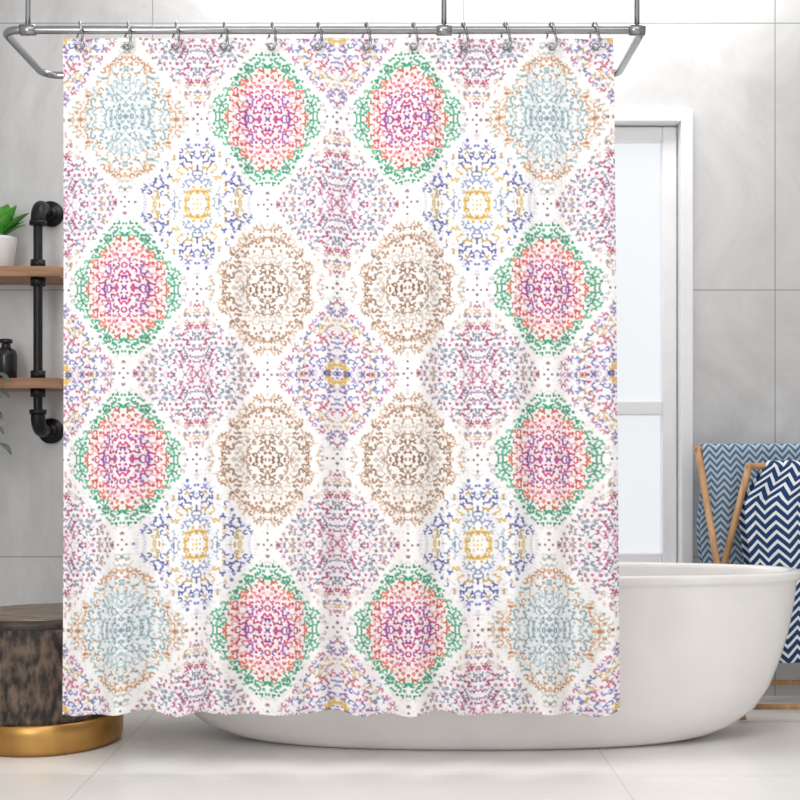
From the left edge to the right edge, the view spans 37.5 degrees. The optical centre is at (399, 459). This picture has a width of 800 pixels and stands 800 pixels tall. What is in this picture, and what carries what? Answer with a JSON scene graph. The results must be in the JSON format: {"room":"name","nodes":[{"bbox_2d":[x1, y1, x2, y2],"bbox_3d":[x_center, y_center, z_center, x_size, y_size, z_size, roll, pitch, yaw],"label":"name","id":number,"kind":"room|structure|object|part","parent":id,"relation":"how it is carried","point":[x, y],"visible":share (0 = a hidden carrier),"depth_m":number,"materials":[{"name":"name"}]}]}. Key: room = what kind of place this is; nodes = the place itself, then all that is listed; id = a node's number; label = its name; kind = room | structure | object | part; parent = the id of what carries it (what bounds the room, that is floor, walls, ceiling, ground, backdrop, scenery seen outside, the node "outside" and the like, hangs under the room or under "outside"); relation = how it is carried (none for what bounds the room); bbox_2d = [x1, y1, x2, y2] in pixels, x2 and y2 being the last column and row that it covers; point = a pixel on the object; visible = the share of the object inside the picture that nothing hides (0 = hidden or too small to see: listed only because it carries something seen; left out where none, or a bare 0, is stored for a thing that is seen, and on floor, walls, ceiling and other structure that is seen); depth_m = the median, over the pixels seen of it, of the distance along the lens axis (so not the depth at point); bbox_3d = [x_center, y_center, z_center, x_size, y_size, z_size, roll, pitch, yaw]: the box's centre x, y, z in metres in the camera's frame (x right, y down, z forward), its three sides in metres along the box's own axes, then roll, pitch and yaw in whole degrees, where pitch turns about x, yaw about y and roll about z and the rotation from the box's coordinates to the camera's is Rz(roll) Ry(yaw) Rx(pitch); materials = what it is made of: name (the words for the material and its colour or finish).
{"room":"bathroom","nodes":[
{"label":"bathroom","id":0,"kind":"room"},
{"bbox_2d":[0,0,799,695],"bbox_3d":[0.275,-0.573,4.575,4.050,2.950,0.150,0,0,0],"label":"wall","id":1,"kind":"structure","parent":0,"point":[735,64],"depth_m":4.50,"materials":[{"name":"tile"}]},
{"bbox_2d":[0,201,63,443],"bbox_3d":[-1.480,-0.524,4.389,0.480,0.924,0.219,0,0,0],"label":"wall shelf","id":2,"kind":"object","parent":1,"relation":"attached to","point":[37,275],"visible":1,"depth_m":4.32,"materials":[{"name":"black metal"}]},
{"bbox_2d":[0,372,11,454],"bbox_3d":[-1.508,-0.210,4.309,0.236,0.390,0.202,0,0,0],"label":"trailing plant","id":3,"kind":"object","parent":2,"relation":"on","point":[7,447],"visible":1,"depth_m":4.22,"materials":[{"name":"green plant"}]},
{"bbox_2d":[0,339,17,377],"bbox_3d":[-1.466,-0.375,4.380,0.082,0.151,0.082,0,0,0],"label":"bottle","id":4,"kind":"object","parent":2,"relation":"on","point":[8,356],"visible":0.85,"depth_m":4.35,"materials":[{"name":"black glass"}]},
{"bbox_2d":[0,204,28,265],"bbox_3d":[-1.495,-0.833,4.381,0.209,0.252,0.132,0,0,-24],"label":"potted plant","id":5,"kind":"object","parent":2,"relation":"on","point":[8,244],"visible":0.94,"depth_m":4.35,"materials":[{"name":"green plant"}]},
{"bbox_2d":[614,110,692,562],"bbox_3d":[0.682,-0.435,4.537,0.865,1.795,0.185,0,0,0],"label":"window","id":6,"kind":"structure","parent":1,"relation":"in","point":[682,120],"depth_m":4.53,"materials":[{"name":"white paint"}]},
{"bbox_3d":[0.682,-0.435,4.555,0.767,1.697,0.050,0,0,0],"label":"window sash","id":7,"kind":"part","parent":6,"relation":"part of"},
{"bbox_2d":[0,696,799,799],"bbox_3d":[0.275,0.952,1.825,4.350,0.100,5.650,0,0,0],"label":"floor","id":8,"kind":"structure","parent":0,"point":[156,755],"depth_m":3.44,"materials":[{"name":"tile"}]},
{"bbox_2d":[0,603,123,756],"bbox_3d":[-1.143,0.695,3.800,0.489,0.414,0.488,0,0,0],"label":"stump side table","id":9,"kind":"object","parent":8,"relation":"on","point":[33,723],"visible":0.55,"depth_m":3.57,"materials":[{"name":"brown wood"}]},
{"bbox_2d":[193,562,799,749],"bbox_3d":[0.227,0.629,3.875,2.174,0.545,0.592,0,0,0],"label":"bathtub","id":10,"kind":"object","parent":8,"relation":"on","point":[701,644],"visible":0.4,"depth_m":3.65,"materials":[{"name":"white ceramic"}]},
{"bbox_2d":[694,446,799,719],"bbox_3d":[1.514,0.423,4.235,0.876,0.950,0.394,0,0,0],"label":"towel rack","id":11,"kind":"object","parent":8,"relation":"on","point":[697,449],"visible":0.51,"depth_m":4.25,"materials":[{"name":"brown wood"}]},
{"bbox_2d":[697,444,799,563],"bbox_3d":[1.360,0.179,4.340,0.520,0.480,0.059,0,0,0],"label":"towel","id":12,"kind":"object","parent":11,"relation":"hanging from","point":[724,464],"visible":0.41,"depth_m":4.32,"materials":[{"name":"blue fabric"}]},
{"bbox_2d":[739,460,799,662],"bbox_3d":[1.463,0.362,4.220,0.475,0.720,0.078,0,0,0],"label":"towel","id":13,"kind":"object","parent":11,"relation":"hanging from","point":[769,518],"visible":0.68,"depth_m":4.19,"materials":[{"name":"blue fabric"}]},
{"bbox_3d":[0.275,-2.098,1.825,4.350,0.100,5.650,0,0,0],"label":"ceiling","id":14,"kind":"structure","parent":0,"visible":0},
{"bbox_2d":[3,0,645,78],"bbox_3d":[-0.223,-1.637,3.591,1.876,0.821,0.442,0,0,0],"label":"curtain rod","id":15,"kind":"object","parent":14,"relation":"hanging from","point":[638,30],"visible":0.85,"depth_m":3.39,"materials":[{"name":"silver metal"}]},
{"bbox_2d":[74,21,601,50],"bbox_3d":[-0.180,-1.221,3.396,1.516,0.093,0.054,0,0,0],"label":"curtain hooks","id":16,"kind":"object","parent":15,"relation":"hanging from","point":[550,48],"depth_m":3.38,"materials":[{"name":"silver metal"}]},
{"bbox_2d":[62,38,619,716],"bbox_3d":[-0.179,-0.236,3.400,1.618,1.967,0.110,0,0,0],"label":"shower curtain","id":17,"kind":"object","parent":15,"relation":"hanging from","point":[341,427],"visible":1,"depth_m":3.41,"materials":[{"name":"multicoloured fabric"}]}
]}

